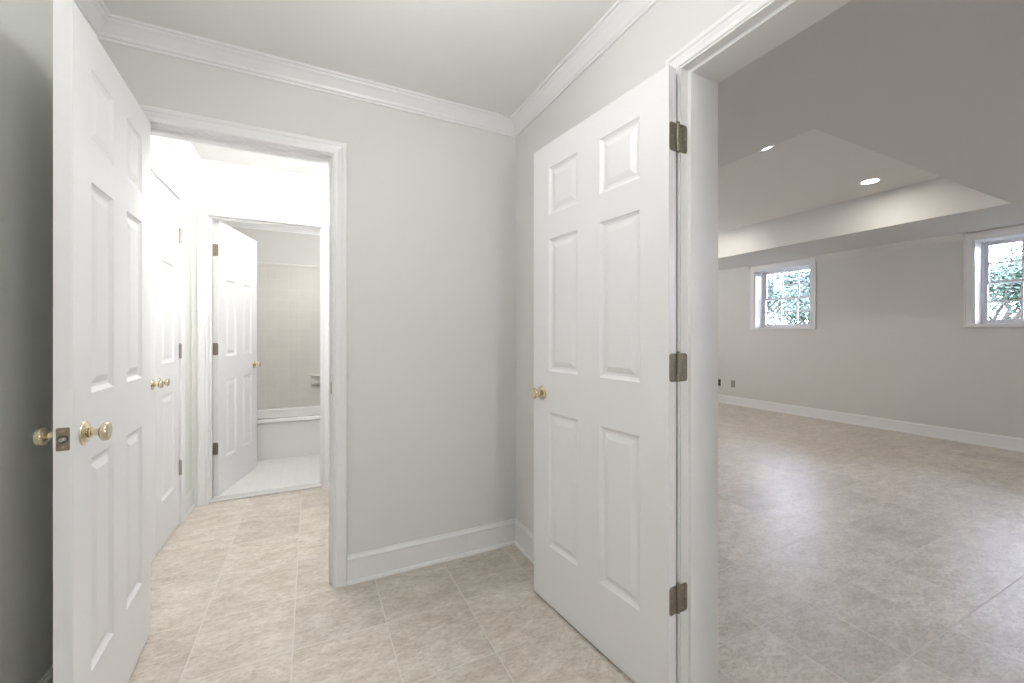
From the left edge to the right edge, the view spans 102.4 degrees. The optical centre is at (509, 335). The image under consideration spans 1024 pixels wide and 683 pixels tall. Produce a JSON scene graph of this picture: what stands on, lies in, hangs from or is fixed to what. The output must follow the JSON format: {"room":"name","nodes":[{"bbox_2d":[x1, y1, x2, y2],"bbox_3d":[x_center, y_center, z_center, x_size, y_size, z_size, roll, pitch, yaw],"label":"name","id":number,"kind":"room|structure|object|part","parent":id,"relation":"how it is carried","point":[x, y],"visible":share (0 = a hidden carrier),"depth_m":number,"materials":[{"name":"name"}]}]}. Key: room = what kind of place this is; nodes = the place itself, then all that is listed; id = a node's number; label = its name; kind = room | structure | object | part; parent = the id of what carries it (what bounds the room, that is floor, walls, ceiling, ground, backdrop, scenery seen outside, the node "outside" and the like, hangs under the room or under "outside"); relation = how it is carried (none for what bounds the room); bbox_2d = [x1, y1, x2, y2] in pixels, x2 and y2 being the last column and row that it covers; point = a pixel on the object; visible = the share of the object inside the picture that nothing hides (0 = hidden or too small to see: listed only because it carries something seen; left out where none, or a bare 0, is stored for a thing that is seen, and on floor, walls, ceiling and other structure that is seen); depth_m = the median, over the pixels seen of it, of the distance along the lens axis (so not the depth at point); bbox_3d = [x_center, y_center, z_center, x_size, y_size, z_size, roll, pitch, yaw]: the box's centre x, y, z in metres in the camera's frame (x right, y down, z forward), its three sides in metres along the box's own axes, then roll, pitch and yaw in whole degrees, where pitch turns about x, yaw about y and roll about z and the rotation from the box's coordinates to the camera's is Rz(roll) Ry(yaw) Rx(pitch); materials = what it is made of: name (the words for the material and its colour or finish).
{"room":"hallway","nodes":[
{"label":"hallway","id":0,"kind":"room"},
{"bbox_2d":[0,0,231,682],"bbox_3d":[-1.494,-0.010,1.249,0.120,2.400,6.950,0,0,-26],"label":"wall","id":1,"kind":"structure","parent":0,"point":[26,26],"depth_m":1.20,"materials":[{"name":"paint"}]},
{"bbox_2d":[151,173,163,562],"bbox_3d":[-1.782,0.169,1.991,0.079,2.018,0.439,0,0,-26],"label":"door","id":2,"kind":"structure","parent":1,"relation":"in","point":[160,384],"depth_m":2.16,"materials":[{"name":"white wood"}]},
{"bbox_3d":[-1.838,0.258,2.152,0.040,0.042,0.042,0,0,-26],"label":"knob","id":3,"kind":"part","parent":2,"relation":"part of","materials":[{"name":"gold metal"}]},
{"bbox_2d":[151,156,184,524],"bbox_3d":[-1.930,0.140,2.165,0.139,2.100,1.002,0,0,-26],"label":"door frame","id":4,"kind":"structure","parent":1,"relation":"attached to","point":[156,168],"depth_m":2.59,"materials":[{"name":"white wood"}]},
{"bbox_2d":[156,178,181,554],"bbox_3d":[-1.975,0.169,2.389,0.079,2.018,0.439,0,0,-26],"label":"door","id":5,"kind":"structure","parent":1,"relation":"in","point":[168,232],"depth_m":2.36,"materials":[{"name":"white wood"}]},
{"bbox_3d":[-1.883,0.258,2.245,0.040,0.042,0.042,0,0,-26],"label":"knob","id":6,"kind":"part","parent":5,"relation":"part of","materials":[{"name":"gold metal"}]},
{"bbox_2d":[185,487,194,519],"bbox_3d":[-2.145,1.121,2.751,0.019,0.138,0.238,0,0,-26],"label":"baseboard","id":7,"kind":"structure","parent":1,"relation":"attached to","point":[189,497],"depth_m":2.76,"materials":[{"name":"white wood"}]},
{"bbox_2d":[39,518,533,682],"bbox_3d":[0.034,1.121,0.300,1.802,0.138,3.710,0,0,-26],"label":"baseboard","id":8,"kind":"structure","parent":1,"relation":"attached to","point":[364,566],"depth_m":2.14,"materials":[{"name":"white wood"}]},
{"bbox_2d":[74,0,657,137],"bbox_3d":[0.034,-1.172,0.300,1.802,0.076,3.710,0,0,-26],"label":"crown molding","id":9,"kind":"structure","parent":1,"relation":"attached to","point":[108,27],"depth_m":1.79,"materials":[{"name":"white wood"}]},
{"bbox_2d":[192,172,328,505],"bbox_3d":[-1.419,-0.010,3.299,1.802,2.400,0.115,0,0,-26],"label":"wall","id":10,"kind":"structure","parent":0,"point":[207,189],"depth_m":2.95,"materials":[{"name":"paint"}]},
{"bbox_2d":[213,220,260,495],"bbox_3d":[-2.215,0.169,3.335,0.138,2.018,0.741,0,0,-11],"label":"door","id":11,"kind":"structure","parent":10,"relation":"in","point":[235,364],"depth_m":3.25,"materials":[{"name":"white wood"}]},
{"bbox_2d":[197,204,328,506],"bbox_3d":[-1.814,0.140,3.099,0.857,2.100,0.134,0,0,-26],"label":"door frame","id":12,"kind":"structure","parent":10,"relation":"attached to","point":[203,211],"depth_m":2.93,"materials":[{"name":"white wood"}]},
{"bbox_2d":[209,482,321,503],"bbox_3d":[-1.814,1.183,3.098,0.727,0.014,0.090,0,0,-26],"label":"threshold","id":13,"kind":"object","parent":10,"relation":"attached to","point":[312,485],"depth_m":3.07,"materials":[{"name":"stone"}]},
{"bbox_2d":[232,227,319,265],"bbox_3d":[-2.249,-0.010,4.688,1.520,2.400,0.100,0,0,-26],"label":"wall","id":14,"kind":"structure","parent":0,"point":[272,246],"depth_m":4.53,"materials":[{"name":"white paint"}]},
{"bbox_2d":[228,221,319,234],"bbox_3d":[-1.943,-1.172,4.056,1.520,0.076,1.305,0,0,-26],"label":"crown molding","id":15,"kind":"structure","parent":14,"relation":"attached to","point":[233,224],"depth_m":4.46,"materials":[{"name":"white wood"}]},
{"bbox_2d":[257,265,319,408],"bbox_3d":[-2.225,0.025,4.639,1.518,1.560,0.010,0,0,-26],"label":"tile surround","id":16,"kind":"object","parent":14,"relation":"attached to","point":[288,298],"depth_m":4.53,"materials":[{"name":"tile"}]},
{"bbox_2d":[257,262,319,268],"bbox_3d":[-2.224,-0.770,4.636,1.518,0.030,0.016,0,0,-26],"label":"cap","id":17,"kind":"object","parent":16,"relation":"on","point":[258,263],"visible":0.3,"depth_m":4.53,"materials":[{"name":"white ceramic"}]},
{"bbox_2d":[311,374,319,385],"bbox_3d":[-2.152,0.507,4.636,0.156,0.122,0.058,0,0,-26],"label":"soap dish","id":18,"kind":"object","parent":14,"relation":"attached to","point":[315,379],"visible":0.54,"depth_m":4.63,"materials":[{"name":"white ceramic"}]},
{"bbox_2d":[99,40,515,554],"bbox_3d":[-0.800,-0.010,2.021,1.802,2.400,0.115,0,0,-26],"label":"wall","id":19,"kind":"structure","parent":0,"point":[431,202],"depth_m":2.11,"materials":[{"name":"paint"}]},
{"bbox_2d":[33,0,150,682],"bbox_3d":[-1.280,0.169,1.335,0.138,2.018,0.742,0,0,-29],"label":"door","id":20,"kind":"structure","parent":19,"relation":"in","point":[101,434],"depth_m":1.17,"materials":[{"name":"white wood"}]},
{"bbox_3d":[-1.178,0.258,1.054,0.047,0.049,0.049,0,0,-29],"label":"knob","id":21,"kind":"part","parent":20,"relation":"part of","materials":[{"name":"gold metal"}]},
{"bbox_3d":[-1.106,0.258,1.018,0.025,0.057,0.001,0,0,-29],"label":"latch plate","id":22,"kind":"part","parent":20,"relation":"part of","materials":[{"name":"gold metal"}]},
{"bbox_3d":[-1.097,0.258,1.098,0.046,0.049,0.049,0,0,-29],"label":"knob","id":23,"kind":"part","parent":20,"relation":"part of","materials":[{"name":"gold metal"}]},
{"bbox_2d":[139,104,346,587],"bbox_3d":[-1.175,0.140,1.831,0.833,2.100,0.134,0,0,-26],"label":"door frame","id":24,"kind":"structure","parent":19,"relation":"attached to","point":[155,115],"depth_m":1.94,"materials":[{"name":"white wood"}]},
{"bbox_2d":[102,0,616,177],"bbox_3d":[-0.341,-1.260,0.935,1.922,0.100,5.180,0,0,-26],"label":"ceiling","id":25,"kind":"structure","parent":0,"point":[489,55],"depth_m":1.67,"materials":[{"name":"white paint"}]},
{"bbox_2d":[128,402,1023,682],"bbox_3d":[1.595,1.225,2.773,8.370,0.090,7.900,0,0,-26],"label":"floor","id":26,"kind":"structure","parent":0,"point":[848,553],"depth_m":1.93,"materials":[{"name":"tile"}]},
{"bbox_2d":[257,405,319,460],"bbox_3d":[-2.079,0.987,4.337,1.514,0.384,0.659,0,0,-26],"label":"bathtub","id":27,"kind":"object","parent":26,"relation":"on","point":[286,432],"visible":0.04,"depth_m":3.99,"materials":[{"name":"white ceramic"}]},
{"bbox_2d":[516,0,743,533],"bbox_3d":[0.177,-0.207,2.253,0.160,2.795,7.300,0,0,-26],"label":"wall","id":28,"kind":"structure","parent":0,"point":[643,50],"depth_m":1.91,"materials":[{"name":"paint"}]},
{"bbox_2d":[530,65,686,682],"bbox_3d":[0.314,0.169,1.594,0.091,2.018,0.751,0,0,-35],"label":"door","id":29,"kind":"structure","parent":28,"relation":"in","point":[608,366],"depth_m":1.49,"materials":[{"name":"white wood"}]},
{"bbox_3d":[0.122,0.258,1.830,0.046,0.049,0.049,0,0,-32],"label":"knob","id":30,"kind":"part","parent":29,"relation":"part of","materials":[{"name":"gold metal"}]},
{"bbox_2d":[666,0,850,682],"bbox_3d":[0.777,0.145,1.005,0.185,2.089,0.848,0,0,-26],"label":"door frame","id":31,"kind":"structure","parent":28,"relation":"attached to","point":[778,21],"depth_m":1.32,"materials":[{"name":"white wood"}]},
{"bbox_2d":[718,129,939,232],"bbox_3d":[2.166,-1.555,4.577,3.120,0.100,3.950,0,0,-26],"label":"ceiling","id":32,"kind":"structure","parent":0,"point":[812,169],"depth_m":3.93,"materials":[{"name":"white paint"}]},
{"bbox_2d":[759,145,774,151],"bbox_3d":[2.023,-1.502,3.289,0.176,0.006,0.176,0,0,-26],"label":"recessed light","id":33,"kind":"object","parent":32,"relation":"in","point":[771,147],"visible":0.2,"depth_m":3.32,"materials":[{"name":"white"}]},
{"bbox_2d":[858,178,881,184],"bbox_3d":[3.528,-1.502,4.026,0.176,0.006,0.176,0,0,-26],"label":"recessed light","id":34,"kind":"object","parent":32,"relation":"in","point":[873,180],"visible":1,"depth_m":4.02,"materials":[{"name":"white"}]},
{"bbox_2d":[718,224,1023,438],"bbox_3d":[2.841,0.020,3.377,5.602,2.340,7.800,0,0,-26],"label":"wall","id":35,"kind":"structure","parent":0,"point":[889,340],"depth_m":5.17,"materials":[{"name":"beige paint"}]},
{"bbox_2d":[749,258,815,329],"bbox_3d":[4.301,-0.601,6.396,0.320,1.026,0.982,0,0,-26],"label":"window","id":36,"kind":"structure","parent":35,"relation":"attached to","point":[759,286],"depth_m":6.54,"materials":[{"name":"white wood"}]},
{"bbox_3d":[4.301,-0.104,6.396,0.320,0.032,0.982,0,0,-26],"label":"sill","id":37,"kind":"part","parent":36,"relation":"part of","materials":[{"name":"white wood"}]},
{"bbox_3d":[4.367,-0.357,6.428,0.026,0.472,0.812,0,0,-26],"label":"sash","id":38,"kind":"part","parent":36,"relation":"part of","materials":[{"name":"white glass"}]},
{"bbox_3d":[4.396,-0.798,6.442,0.026,0.468,0.812,0,0,-26],"label":"sash","id":39,"kind":"part","parent":36,"relation":"part of","materials":[{"name":"white"}]},
{"bbox_2d":[718,394,1023,451],"bbox_3d":[2.706,1.121,3.311,5.302,0.138,7.600,0,0,-26],"label":"baseboard","id":40,"kind":"structure","parent":35,"relation":"attached to","point":[965,436],"depth_m":5.13,"materials":[{"name":"white wood"}]},
{"bbox_2d":[963,225,1023,326],"bbox_3d":[5.375,-0.601,4.181,0.320,1.026,0.982,0,0,-26],"label":"window","id":41,"kind":"structure","parent":35,"relation":"attached to","point":[977,245],"depth_m":4.51,"materials":[{"name":"white wood"}]},
{"bbox_3d":[5.375,-0.104,4.181,0.320,0.032,0.982,0,0,-26],"label":"sill","id":42,"kind":"part","parent":41,"relation":"part of","materials":[{"name":"white wood"}]},
{"bbox_3d":[5.441,-0.357,4.213,0.026,0.472,0.812,0,0,-26],"label":"sash","id":43,"kind":"part","parent":41,"relation":"part of","materials":[{"name":"white wood"}]},
{"bbox_3d":[5.469,-0.798,4.227,0.026,0.468,0.812,0,0,-26],"label":"sash","id":44,"kind":"part","parent":41,"relation":"part of","materials":[{"name":"white"}]},
{"bbox_2d":[718,0,1023,270],"bbox_3d":[2.703,-1.317,3.310,5.308,0.375,7.600,0,0,-26],"label":"ceiling","id":45,"kind":"structure","parent":0,"point":[936,87],"depth_m":2.09,"materials":[{"name":"white paint"}]},
{"label":"outside","id":46,"kind":"structure","parent":0,"visible":0},
{"bbox_3d":[13.627,0.413,11.436,20.800,0.652,24.700,0,0,-26],"label":"ground","id":47,"kind":"structure","parent":46,"visible":0},
{"bbox_2d":[767,274,807,324],"bbox_3d":[6.839,-0.600,11.663,2.957,2.593,2.072,0,0,32],"label":"tree","id":48,"kind":"object","parent":47,"relation":"on","point":[771,283],"visible":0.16,"depth_m":11.33,"materials":[{"name":"green plant"}]},
{"bbox_2d":[767,295,809,324],"bbox_3d":[5.696,-0.100,8.364,2.009,1.404,1.382,0,0,16],"label":"shrub","id":49,"kind":"object","parent":47,"relation":"on","point":[790,318],"visible":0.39,"depth_m":8.22,"materials":[{"name":"green plant"}]},
{"bbox_2d":[768,270,809,320],"bbox_3d":[8.600,-0.828,14.172,2.457,3.049,4.033,0,0,-38],"label":"tree","id":50,"kind":"object","parent":47,"relation":"on","point":[791,277],"visible":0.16,"depth_m":13.07,"materials":[{"name":"green plant"}]},
{"bbox_2d":[772,280,809,321],"bbox_3d":[7.123,-0.332,9.374,1.785,1.861,1.978,0,0,21],"label":"shrub","id":51,"kind":"object","parent":47,"relation":"on","point":[804,293],"visible":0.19,"depth_m":9.54,"materials":[{"name":"green plant"}]},
{"bbox_2d":[989,247,1021,319],"bbox_3d":[6.814,-0.281,5.671,1.857,1.766,1.276,0,0,16],"label":"shrub","id":52,"kind":"object","parent":47,"relation":"on","point":[1015,272],"visible":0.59,"depth_m":5.53,"materials":[{"name":"green plant"}]},
{"bbox_2d":[990,244,1021,318],"bbox_3d":[8.230,-0.489,6.697,3.182,2.362,1.945,0,0,28],"label":"tree","id":53,"kind":"object","parent":47,"relation":"on","point":[1018,314],"visible":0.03,"depth_m":6.95,"materials":[{"name":"green plant"}]},
{"bbox_2d":[990,246,1021,318],"bbox_3d":[12.201,-0.722,9.398,2.515,2.859,2.512,0,0,-26],"label":"tree","id":54,"kind":"object","parent":47,"relation":"on","point":[1012,247],"visible":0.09,"depth_m":9.55,"materials":[{"name":"green plant"}]},
{"bbox_3d":[-0.881,-0.010,2.771,0.110,2.400,1.305,0,0,-26],"label":"wall","id":55,"kind":"structure","parent":0,"visible":0},
{"bbox_2d":[168,138,328,190],"bbox_3d":[-1.426,-1.172,2.507,1.100,0.076,1.305,0,0,-26],"label":"crown molding","id":56,"kind":"structure","parent":55,"relation":"attached to","point":[185,149],"depth_m":2.96,"materials":[{"name":"white wood"}]}
]}

